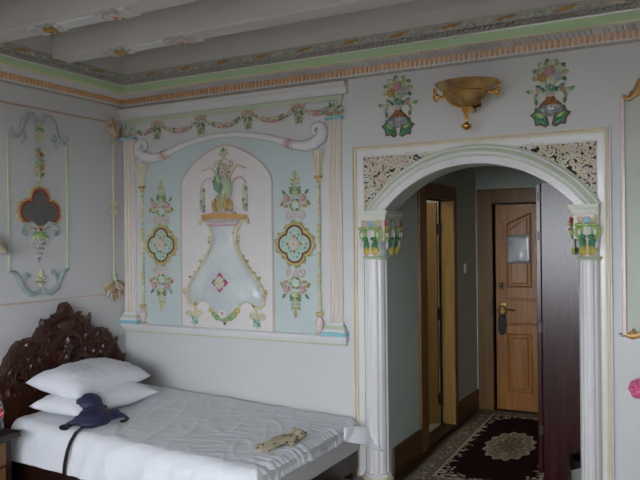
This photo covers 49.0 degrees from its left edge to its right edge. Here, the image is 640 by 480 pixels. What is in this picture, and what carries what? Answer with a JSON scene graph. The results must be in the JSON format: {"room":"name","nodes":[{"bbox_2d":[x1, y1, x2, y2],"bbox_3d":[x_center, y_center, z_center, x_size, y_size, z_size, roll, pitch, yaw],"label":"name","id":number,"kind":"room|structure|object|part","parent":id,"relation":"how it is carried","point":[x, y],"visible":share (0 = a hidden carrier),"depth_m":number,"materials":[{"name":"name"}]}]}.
{"room":"historic interior","nodes":[
{"label":"historic interior","id":0,"kind":"room"},
{"bbox_2d":[0,82,125,365],"bbox_3d":[-3.087,0.077,3.609,0.200,3.250,6.000,-1,0,28],"label":"wall","id":1,"kind":"structure","parent":0,"point":[90,150],"depth_m":5.46,"materials":[{"name":"paint"}]},
{"bbox_2d":[0,241,6,252],"bbox_3d":[-2.236,0.003,4.792,0.190,0.171,0.176,-1,0,28],"label":"bedside lamp","id":2,"kind":"object","parent":1,"relation":"attached to","point":[2,249],"visible":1,"depth_m":4.78,"materials":[{"name":"beige fabric"}]},
{"bbox_2d":[6,111,69,296],"bbox_3d":[-2.083,-0.264,5.241,0.036,1.368,0.562,-1,0,28],"label":"panel frame","id":3,"kind":"object","parent":1,"relation":"attached to","point":[20,135],"visible":1,"depth_m":5.22,"materials":[{"name":"green paint"}]},
{"bbox_2d":[33,122,43,141],"bbox_3d":[-2.088,-0.806,5.240,0.028,0.153,0.096,-1,0,28],"label":"flower","id":4,"kind":"object","parent":3,"relation":"on","point":[38,134],"depth_m":5.23,"materials":[{"name":"green paint"}]},
{"bbox_2d":[35,269,46,287],"bbox_3d":[-2.081,0.287,5.243,0.025,0.143,0.108,-1,0,28],"label":"flower","id":5,"kind":"object","parent":3,"relation":"on","point":[40,277],"depth_m":5.24,"materials":[{"name":"green paint"}]},
{"bbox_2d":[15,184,62,236],"bbox_3d":[-2.085,-0.207,5.245,0.029,0.427,0.431,-1,0,28],"label":"mirror","id":6,"kind":"object","parent":1,"relation":"attached to","point":[40,213],"visible":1,"depth_m":5.23,"materials":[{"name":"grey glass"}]},
{"bbox_2d":[22,191,57,228],"bbox_3d":[-2.094,-0.225,5.247,0.012,0.294,0.334,-1,0,28],"label":"mirror glass","id":7,"kind":"object","parent":6,"relation":"attached to","point":[41,212],"depth_m":5.24,"materials":[{"name":"grey mirror"}]},
{"bbox_2d":[30,231,48,261],"bbox_3d":[-2.080,0.047,5.235,0.042,0.238,0.160,-1,0,28],"label":"relief","id":8,"kind":"object","parent":1,"relation":"attached to","point":[39,240],"visible":1,"depth_m":5.22,"materials":[{"name":"white paint"}]},
{"bbox_2d":[34,148,44,185],"bbox_3d":[-2.088,-0.546,5.242,0.028,0.285,0.086,-1,0,28],"label":"sprig","id":9,"kind":"object","parent":1,"relation":"attached to","point":[39,153],"visible":1,"depth_m":5.24,"materials":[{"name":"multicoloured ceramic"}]},
{"bbox_2d":[0,100,106,122],"bbox_3d":[-3.053,-0.970,3.470,0.010,0.016,5.400,-1,0,28],"label":"trim","id":10,"kind":"structure","parent":1,"relation":"attached to","point":[1,101],"depth_m":5.35,"materials":[{"name":"beige paint"}]},
{"bbox_2d":[0,294,106,306],"bbox_3d":[-3.038,0.470,3.471,0.010,0.016,5.400,-1,0,28],"label":"trim","id":11,"kind":"structure","parent":1,"relation":"attached to","point":[59,299],"depth_m":5.33,"materials":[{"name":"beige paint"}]},
{"bbox_2d":[0,35,131,108],"bbox_3d":[-2.904,-1.331,3.501,0.252,0.438,5.601,-1,0,28],"label":"trim","id":12,"kind":"structure","parent":1,"relation":"attached to","point":[28,62],"depth_m":5.25,"materials":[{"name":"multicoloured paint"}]},
{"bbox_2d":[103,117,124,300],"bbox_3d":[-1.723,-0.258,5.905,0.041,1.550,0.259,-1,0,28],"label":"corner festoon","id":13,"kind":"object","parent":1,"relation":"attached to","point":[115,287],"visible":1,"depth_m":5.90,"materials":[{"name":"beige paint"}]},
{"bbox_3d":[-1.734,-0.243,5.914,0.013,1.300,0.028,-1,0,28],"label":"rod","id":14,"kind":"part","parent":13,"relation":"part of","materials":[{"name":"beige paint"}]},
{"bbox_2d":[123,42,639,479],"bbox_3d":[1.014,0.033,4.703,6.000,3.250,0.200,-1,0,28],"label":"wall","id":15,"kind":"structure","parent":0,"point":[318,378],"depth_m":4.99,"materials":[{"name":"paint"}]},
{"bbox_2d":[133,120,327,163],"bbox_3d":[-0.756,-0.753,5.509,1.854,0.218,0.094,-1,0,28],"label":"arch","id":16,"kind":"object","parent":15,"relation":"attached to","point":[319,137],"visible":1,"depth_m":5.40,"materials":[{"name":"white paint"}]},
{"bbox_2d":[144,137,317,333],"bbox_3d":[-0.743,-0.056,5.518,1.664,1.525,0.020,-1,0,28],"label":"painted panel","id":17,"kind":"object","parent":15,"relation":"attached to","point":[270,166],"visible":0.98,"depth_m":5.43,"materials":[{"name":"blue paint"}]},
{"bbox_2d":[149,265,173,310],"bbox_3d":[-1.319,0.397,5.817,0.256,0.381,0.031,-1,0,28],"label":"floral spray","id":18,"kind":"object","parent":17,"relation":"attached to","point":[154,284],"visible":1,"depth_m":5.82,"materials":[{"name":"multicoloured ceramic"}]},
{"bbox_2d":[144,223,178,266],"bbox_3d":[-1.318,0.041,5.809,0.361,0.361,0.043,-1,0,28],"label":"medallion","id":19,"kind":"object","parent":17,"relation":"attached to","point":[161,245],"visible":1,"depth_m":5.80,"materials":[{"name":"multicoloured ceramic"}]},
{"bbox_2d":[154,237,166,252],"bbox_3d":[-1.322,0.042,5.802,0.140,0.140,0.026,-1,0,28],"label":"flower","id":20,"kind":"object","parent":19,"relation":"on","point":[160,243],"depth_m":5.80,"materials":[{"name":"paint"}]},
{"bbox_2d":[149,180,173,224],"bbox_3d":[-1.321,-0.307,5.814,0.256,0.381,0.031,-1,0,28],"label":"floral spray","id":21,"kind":"object","parent":17,"relation":"attached to","point":[160,193],"visible":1,"depth_m":5.81,"materials":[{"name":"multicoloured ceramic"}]},
{"bbox_2d":[199,147,247,213],"bbox_3d":[-0.768,-0.463,5.496,0.458,0.532,0.059,-1,0,28],"label":"relief","id":22,"kind":"object","parent":17,"relation":"attached to","point":[222,203],"visible":0.98,"depth_m":5.49,"materials":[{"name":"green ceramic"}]},
{"bbox_3d":[-0.857,-0.523,5.562,0.205,0.210,0.025,-1,0,28],"label":"scroll arm","id":23,"kind":"part","parent":22,"relation":"part of","materials":[{"name":"beige paint"}]},
{"bbox_3d":[-0.764,-0.229,5.497,0.240,0.064,0.050,-1,0,28],"label":"stem","id":24,"kind":"part","parent":22,"relation":"part of","materials":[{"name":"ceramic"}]},
{"bbox_3d":[-0.664,-0.525,5.459,0.205,0.210,0.025,-1,0,28],"label":"scroll arm","id":25,"kind":"part","parent":22,"relation":"part of","materials":[{"name":"beige paint"}]},
{"bbox_2d":[183,213,267,328],"bbox_3d":[-0.769,0.239,5.479,0.810,0.896,0.121,-1,0,28],"label":"relief","id":26,"kind":"object","parent":17,"relation":"attached to","point":[224,280],"visible":1,"depth_m":5.45,"materials":[{"name":"paint"}]},
{"bbox_3d":[-0.753,0.584,5.502,0.297,0.169,0.067,-1,0,28],"label":"flower","id":27,"kind":"part","parent":26,"relation":"part of","materials":[{"name":"green paint"}]},
{"bbox_2d":[280,267,309,317],"bbox_3d":[-0.188,0.390,5.212,0.256,0.381,0.031,-1,0,28],"label":"floral spray","id":28,"kind":"object","parent":17,"relation":"attached to","point":[302,290],"visible":1,"depth_m":5.21,"materials":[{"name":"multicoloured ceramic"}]},
{"bbox_2d":[280,170,309,220],"bbox_3d":[-0.190,-0.329,5.209,0.256,0.381,0.031,-1,0,28],"label":"floral spray","id":29,"kind":"object","parent":17,"relation":"attached to","point":[292,192],"visible":1,"depth_m":5.21,"materials":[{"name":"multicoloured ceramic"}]},
{"bbox_2d":[274,220,316,267],"bbox_3d":[-0.191,0.029,5.206,0.361,0.361,0.043,-1,0,28],"label":"medallion","id":30,"kind":"object","parent":17,"relation":"attached to","point":[292,244],"visible":1,"depth_m":5.20,"materials":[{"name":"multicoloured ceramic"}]},
{"bbox_2d":[286,235,301,252],"bbox_3d":[-0.195,0.029,5.199,0.140,0.140,0.026,-1,0,28],"label":"flower","id":31,"kind":"object","parent":30,"relation":"on","point":[293,242],"depth_m":5.20,"materials":[{"name":"paint"}]},
{"bbox_2d":[117,80,349,345],"bbox_3d":[-0.751,-0.176,5.490,2.150,1.895,0.075,-1,0,28],"label":"surround","id":32,"kind":"object","parent":15,"relation":"attached to","point":[335,333],"visible":1,"depth_m":5.34,"materials":[{"name":"white paint"}]},
{"bbox_2d":[135,163,146,323],"bbox_3d":[-1.493,0.030,5.906,0.104,1.345,0.081,-1,0,28],"label":"colonette","id":33,"kind":"object","parent":32,"relation":"on","point":[141,168],"visible":1,"depth_m":5.89,"materials":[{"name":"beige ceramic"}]},
{"bbox_2d":[139,304,146,323],"bbox_3d":[-1.485,0.622,5.910,0.068,0.160,0.068,-1,0,28],"label":"vase","id":34,"kind":"object","parent":33,"relation":"on","point":[143,313],"depth_m":5.89,"materials":[{"name":"pink ceramic"}]},
{"bbox_2d":[135,102,326,139],"bbox_3d":[-0.758,-0.929,5.515,1.947,0.175,0.029,-1,0,28],"label":"relief","id":35,"kind":"object","parent":32,"relation":"attached to","point":[247,124],"visible":1,"depth_m":5.45,"materials":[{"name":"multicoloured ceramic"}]},
{"bbox_2d":[311,149,324,334],"bbox_3d":[-0.010,0.014,5.112,0.104,1.345,0.081,-1,0,28],"label":"colonette","id":36,"kind":"object","parent":32,"relation":"on","point":[317,155],"visible":0.94,"depth_m":5.10,"materials":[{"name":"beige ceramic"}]},
{"bbox_2d":[315,312,323,334],"bbox_3d":[-0.001,0.606,5.115,0.068,0.160,0.068,-1,0,28],"label":"vase","id":37,"kind":"object","parent":36,"relation":"on","point":[319,323],"depth_m":5.09,"materials":[{"name":"pink ceramic"}]},
{"bbox_2d":[109,0,639,107],"bbox_3d":[0.891,-1.372,4.503,6.001,0.438,0.252,-1,0,28],"label":"trim","id":38,"kind":"structure","parent":15,"relation":"attached to","point":[420,34],"depth_m":4.72,"materials":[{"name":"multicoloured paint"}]},
{"bbox_2d":[378,75,417,136],"bbox_3d":[0.530,-0.921,4.820,0.296,0.430,0.055,-1,0,28],"label":"relief","id":39,"kind":"object","parent":15,"relation":"attached to","point":[397,90],"visible":1,"depth_m":4.81,"materials":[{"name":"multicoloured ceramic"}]},
{"bbox_2d":[433,76,500,129],"bbox_3d":[0.924,-0.844,4.437,0.349,0.302,0.386,-1,0,-32],"label":"wall lamp","id":40,"kind":"object","parent":15,"relation":"attached to","point":[465,93],"visible":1,"depth_m":4.35,"materials":[{"name":"gold glass"}]},
{"bbox_3d":[0.767,-0.937,4.518,0.088,0.095,0.023,-1,0,24],"label":"scroll arm","id":41,"kind":"part","parent":40,"relation":"part of","materials":[{"name":"gold metal"}]},
{"bbox_3d":[0.934,-0.902,4.457,0.300,0.146,0.299,-1,0,28],"label":"gold frame","id":42,"kind":"part","parent":40,"relation":"part of","materials":[{"name":"gold metal"}]},
{"bbox_3d":[0.924,-0.917,4.437,0.404,0.157,0.331,-1,0,28],"label":"lamp shade","id":43,"kind":"part","parent":40,"relation":"part of","materials":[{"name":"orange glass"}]},
{"bbox_3d":[1.078,-0.940,4.352,0.088,0.095,0.023,-1,0,32],"label":"scroll arm","id":44,"kind":"part","parent":40,"relation":"part of","materials":[{"name":"gold metal"}]},
{"bbox_2d":[351,125,614,479],"bbox_3d":[0.982,0.490,4.571,1.710,2.335,0.068,-1,0,28],"label":"arch surround","id":45,"kind":"object","parent":15,"relation":"attached to","point":[576,162],"visible":0.99,"depth_m":4.44,"materials":[{"name":"white paint"}]},
{"bbox_3d":[1.005,-0.416,4.553,1.555,0.424,0.068,-1,0,28],"label":"arch moulding","id":46,"kind":"part","parent":45,"relation":"part of","materials":[{"name":"white paint"}]},
{"bbox_2d":[526,58,574,127],"bbox_3d":[1.421,-0.914,4.344,0.296,0.430,0.055,-1,0,28],"label":"relief","id":47,"kind":"object","parent":15,"relation":"attached to","point":[549,75],"visible":1,"depth_m":4.34,"materials":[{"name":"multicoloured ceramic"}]},
{"bbox_2d":[618,78,639,339],"bbox_3d":[2.145,-0.221,3.960,0.874,1.665,0.044,-1,0,28],"label":"carved wall panel","id":48,"kind":"object","parent":15,"relation":"attached to","point":[629,105],"visible":1,"depth_m":4.14,"materials":[{"name":"grey paint"}]},
{"bbox_2d":[427,200,439,392],"bbox_3d":[0.292,0.290,6.423,1.500,2.750,2.150,-1,0,28],"label":"wall","id":49,"kind":"structure","parent":0,"point":[428,201],"depth_m":7.05,"materials":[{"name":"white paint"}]},
{"bbox_2d":[417,183,458,454],"bbox_3d":[0.629,0.601,6.038,0.850,2.120,0.945,-1,0,28],"label":"door","id":50,"kind":"structure","parent":49,"relation":"in","point":[429,230],"depth_m":6.21,"materials":[{"name":"brown wood"}]},
{"bbox_2d":[398,167,477,442],"bbox_3d":[1.035,0.282,6.082,0.130,2.750,2.250,-1,0,28],"label":"wall","id":51,"kind":"structure","parent":0,"point":[463,180],"depth_m":6.07,"materials":[{"name":"paint"}]},
{"bbox_2d":[392,429,421,476],"bbox_3d":[0.649,1.561,5.179,0.018,0.200,0.560,-1,0,28],"label":"baseboard","id":52,"kind":"structure","parent":51,"relation":"attached to","point":[406,452],"depth_m":5.14,"materials":[{"name":"brown wood"}]},
{"bbox_2d":[429,423,455,448],"bbox_3d":[0.979,1.643,5.908,0.130,0.030,0.715,-1,0,28],"label":"trim","id":53,"kind":"structure","parent":51,"relation":"attached to","point":[437,434],"depth_m":5.94,"materials":[{"name":"brown wood"}]},
{"bbox_2d":[459,389,478,424],"bbox_3d":[1.389,1.553,6.561,0.018,0.200,0.685,-1,0,28],"label":"baseboard","id":54,"kind":"structure","parent":51,"relation":"attached to","point":[469,405],"depth_m":6.53,"materials":[{"name":"brown wood"}]},
{"bbox_2d":[342,405,537,479],"bbox_3d":[0.230,1.707,3.204,6.400,0.120,8.400,-1,0,28],"label":"floor","id":55,"kind":"structure","parent":0,"point":[407,471],"depth_m":5.41,"materials":[{"name":"brown wood"}]},
{"bbox_2d":[0,428,20,479],"bbox_3d":[-2.240,1.455,4.380,0.500,0.475,0.505,-1,0,28],"label":"nightstand","id":56,"kind":"object","parent":55,"relation":"on","point":[6,434],"visible":1,"depth_m":4.43,"materials":[{"name":"brown wood"}]},
{"bbox_2d":[0,393,3,429],"bbox_3d":[-2.063,1.097,4.500,0.070,0.238,0.071,-1,0,28],"label":"soda bottle","id":57,"kind":"object","parent":56,"relation":"on","point":[1,404],"visible":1,"depth_m":4.49,"materials":[{"name":"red plastic"}]},
{"bbox_3d":[-2.076,1.349,4.271,0.015,0.145,0.370,-1,0,28],"label":"drawer","id":58,"kind":"part","parent":56,"relation":"part of","materials":[{"name":"brown wood"}]},
{"bbox_3d":[-2.073,1.551,4.271,0.015,0.220,0.370,-1,0,28],"label":"door","id":59,"kind":"part","parent":56,"relation":"part of","materials":[{"name":"brown wood"}]},
{"bbox_2d":[0,302,357,479],"bbox_3d":[-1.002,1.070,4.874,2.205,1.218,1.291,-1,0,28],"label":"bed","id":60,"kind":"object","parent":55,"relation":"on","point":[66,336],"visible":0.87,"depth_m":5.02,"materials":[{"name":"brown wood"}]},
{"bbox_3d":[-1.957,0.985,5.368,0.055,1.010,1.250,-1,0,28],"label":"headboard","id":61,"kind":"part","parent":60,"relation":"part of","materials":[{"name":"brown wood"}]},
{"bbox_2d":[11,384,381,479],"bbox_3d":[-0.827,1.355,4.759,2.161,0.341,1.376,-1,0,28],"label":"sheet","id":62,"kind":"object","parent":60,"relation":"on","point":[168,434],"visible":0.84,"depth_m":4.49,"materials":[{"name":"white fabric"}]},
{"bbox_2d":[29,381,158,416],"bbox_3d":[-1.598,1.122,5.035,0.460,0.182,0.800,1,1,28],"label":"pillow","id":63,"kind":"object","parent":62,"relation":"on","point":[123,394],"visible":0.51,"depth_m":4.88,"materials":[{"name":"white fabric"}]},
{"bbox_2d":[26,357,150,398],"bbox_3d":[-1.667,1.000,5.122,0.465,0.237,0.800,-1,0,22],"label":"pillow","id":64,"kind":"object","parent":63,"relation":"on","point":[72,380],"visible":0.88,"depth_m":4.89,"materials":[{"name":"white fabric"}]},
{"bbox_2d":[59,393,128,476],"bbox_3d":[-1.523,1.256,4.622,0.348,0.448,0.496,-1,0,28],"label":"waist bag","id":65,"kind":"object","parent":62,"relation":"on","point":[94,414],"visible":0.91,"depth_m":4.59,"materials":[{"name":"blue fabric"}]},
{"bbox_2d":[253,427,306,452],"bbox_3d":[-0.232,1.214,4.291,0.386,0.086,0.165,-1,0,-32],"label":"plush animal","id":66,"kind":"object","parent":62,"relation":"on","point":[295,435],"visible":1,"depth_m":4.24},
{"bbox_3d":[-0.954,1.391,4.862,2.115,0.195,1.270,-1,0,28],"label":"mattress","id":67,"kind":"part","parent":60,"relation":"part of","materials":[{"name":"white fabric"}]},
{"bbox_2d":[358,210,402,479],"bbox_3d":[0.426,0.731,4.935,0.243,1.867,0.332,-1,0,28],"label":"engaged column","id":68,"kind":"structure","parent":55,"relation":"on","point":[378,227],"depth_m":4.83,"materials":[{"name":"white paint"}]},
{"bbox_2d":[405,409,543,479],"bbox_3d":[1.520,1.647,5.616,1.000,0.009,2.200,-1,0,26],"label":"rug","id":69,"kind":"object","parent":55,"relation":"on","point":[492,444],"visible":0.65,"depth_m":5.43,"materials":[{"name":"red fabric"}]},
{"bbox_2d":[536,182,580,479],"bbox_3d":[2.020,0.618,5.194,0.631,2.033,1.191,-1,0,28],"label":"wardrobe","id":70,"kind":"object","parent":55,"relation":"on","point":[558,343],"visible":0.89,"depth_m":4.75,"materials":[{"name":"red paint"}]},
{"bbox_3d":[1.633,0.603,5.051,0.030,1.975,0.565,-1,0,28],"label":"door","id":71,"kind":"part","parent":70,"relation":"part of","materials":[{"name":"red paint"}]},
{"bbox_2d":[569,452,580,479],"bbox_3d":[1.720,1.523,4.508,0.230,0.255,0.230,-1,0,28],"label":"waste bin","id":72,"kind":"object","parent":55,"relation":"on","point":[574,458],"visible":0.33,"depth_m":4.48,"materials":[{"name":"grey plastic"}]},
{"bbox_2d":[567,203,602,479],"bbox_3d":[1.644,0.718,4.284,0.206,1.867,0.332,-1,0,28],"label":"engaged column","id":73,"kind":"structure","parent":55,"relation":"on","point":[585,231],"depth_m":4.17,"materials":[{"name":"white paint"}]},
{"bbox_3d":[2.071,1.432,3.726,0.520,0.430,0.400,-1,0,28],"label":"side table","id":74,"kind":"object","parent":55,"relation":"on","visible":0},
{"bbox_2d":[628,378,639,398],"bbox_3d":[1.917,0.966,3.834,0.423,0.504,0.197,-1,0,28],"label":"flower","id":75,"kind":"object","parent":74,"relation":"on","point":[634,386],"visible":1,"depth_m":3.87,"materials":[{"name":"pink plant"}]},
{"bbox_2d":[475,166,544,409],"bbox_3d":[2.240,0.269,6.554,1.550,2.750,0.120,-1,0,28],"label":"wall","id":76,"kind":"structure","parent":0,"point":[486,177],"depth_m":6.78,"materials":[{"name":"paint"}]},
{"bbox_2d":[476,187,537,413],"bbox_3d":[2.041,0.576,6.647,1.075,2.140,0.148,-1,0,28],"label":"door","id":77,"kind":"structure","parent":76,"relation":"in","point":[516,372],"depth_m":6.77,"materials":[{"name":"brown wood"}]},
{"bbox_3d":[1.670,0.640,6.781,0.014,0.180,0.033,-1,0,28],"label":"strike plate","id":78,"kind":"part","parent":77,"relation":"part of","materials":[{"name":"plastic"}]},
{"bbox_3d":[1.753,0.444,6.797,0.040,0.070,0.014,-1,0,28],"label":"chain plate","id":79,"kind":"part","parent":77,"relation":"part of","materials":[{"name":"plastic"}]},
{"bbox_2d":[498,306,506,334],"bbox_3d":[1.755,0.776,6.772,0.084,0.286,0.010,-1,0,28],"label":"tag","id":80,"kind":"object","parent":77,"relation":"hanging from","point":[502,324],"visible":1,"depth_m":6.77,"materials":[{"name":"plastic"}]},
{"bbox_3d":[1.804,0.688,6.742,0.146,0.160,0.065,-1,0,28],"label":"handle","id":81,"kind":"part","parent":77,"relation":"part of","materials":[{"name":"gold metal"}]},
{"bbox_2d":[507,235,529,262],"bbox_3d":[1.894,0.087,6.702,0.220,0.270,0.006,-1,0,28],"label":"notice","id":82,"kind":"object","parent":77,"relation":"attached to","point":[518,246],"visible":1,"depth_m":6.70,"materials":[{"name":"paper"}]},
{"bbox_3d":[1.903,0.098,6.718,0.241,0.720,0.021,-1,0,28],"label":"panel","id":83,"kind":"part","parent":77,"relation":"part of","materials":[{"name":"brown wood"}]},
{"bbox_3d":[1.915,1.182,6.718,0.241,0.571,0.021,-1,0,28],"label":"panel","id":84,"kind":"part","parent":77,"relation":"part of","materials":[{"name":"brown wood"}]},
{"bbox_3d":[2.042,0.686,6.648,0.560,0.268,0.024,-1,0,28],"label":"lock rail","id":85,"kind":"part","parent":77,"relation":"part of","materials":[{"name":"brown wood"}]},
{"bbox_3d":[-0.373,-1.627,2.145,6.400,0.100,6.000,-1,0,28],"label":"ceiling","id":86,"kind":"structure","parent":0,"visible":0},
{"bbox_2d":[0,0,201,42],"bbox_3d":[0.343,-1.441,3.266,5.800,0.288,0.173,-1,0,28],"label":"ceiling beam","id":87,"kind":"structure","parent":86,"relation":"attached to","point":[19,19],"depth_m":4.21,"materials":[{"name":"paint"}]},
{"bbox_3d":[-1.432,-1.310,4.217,0.310,0.012,0.105,-1,0,28],"label":"plate","id":88,"kind":"part","parent":87,"relation":"part of","materials":[{"name":"white paint"}]},
{"bbox_2d":[50,0,417,62],"bbox_3d":[0.626,-1.444,3.795,5.800,0.288,0.173,-1,0,28],"label":"ceiling beam","id":89,"kind":"structure","parent":86,"relation":"attached to","point":[193,22],"depth_m":4.51,"materials":[{"name":"paint"}]},
{"bbox_3d":[-1.149,-1.313,4.746,0.310,0.012,0.105,-1,0,28],"label":"plate","id":90,"kind":"part","parent":89,"relation":"part of","materials":[{"name":"white paint"}]}
]}

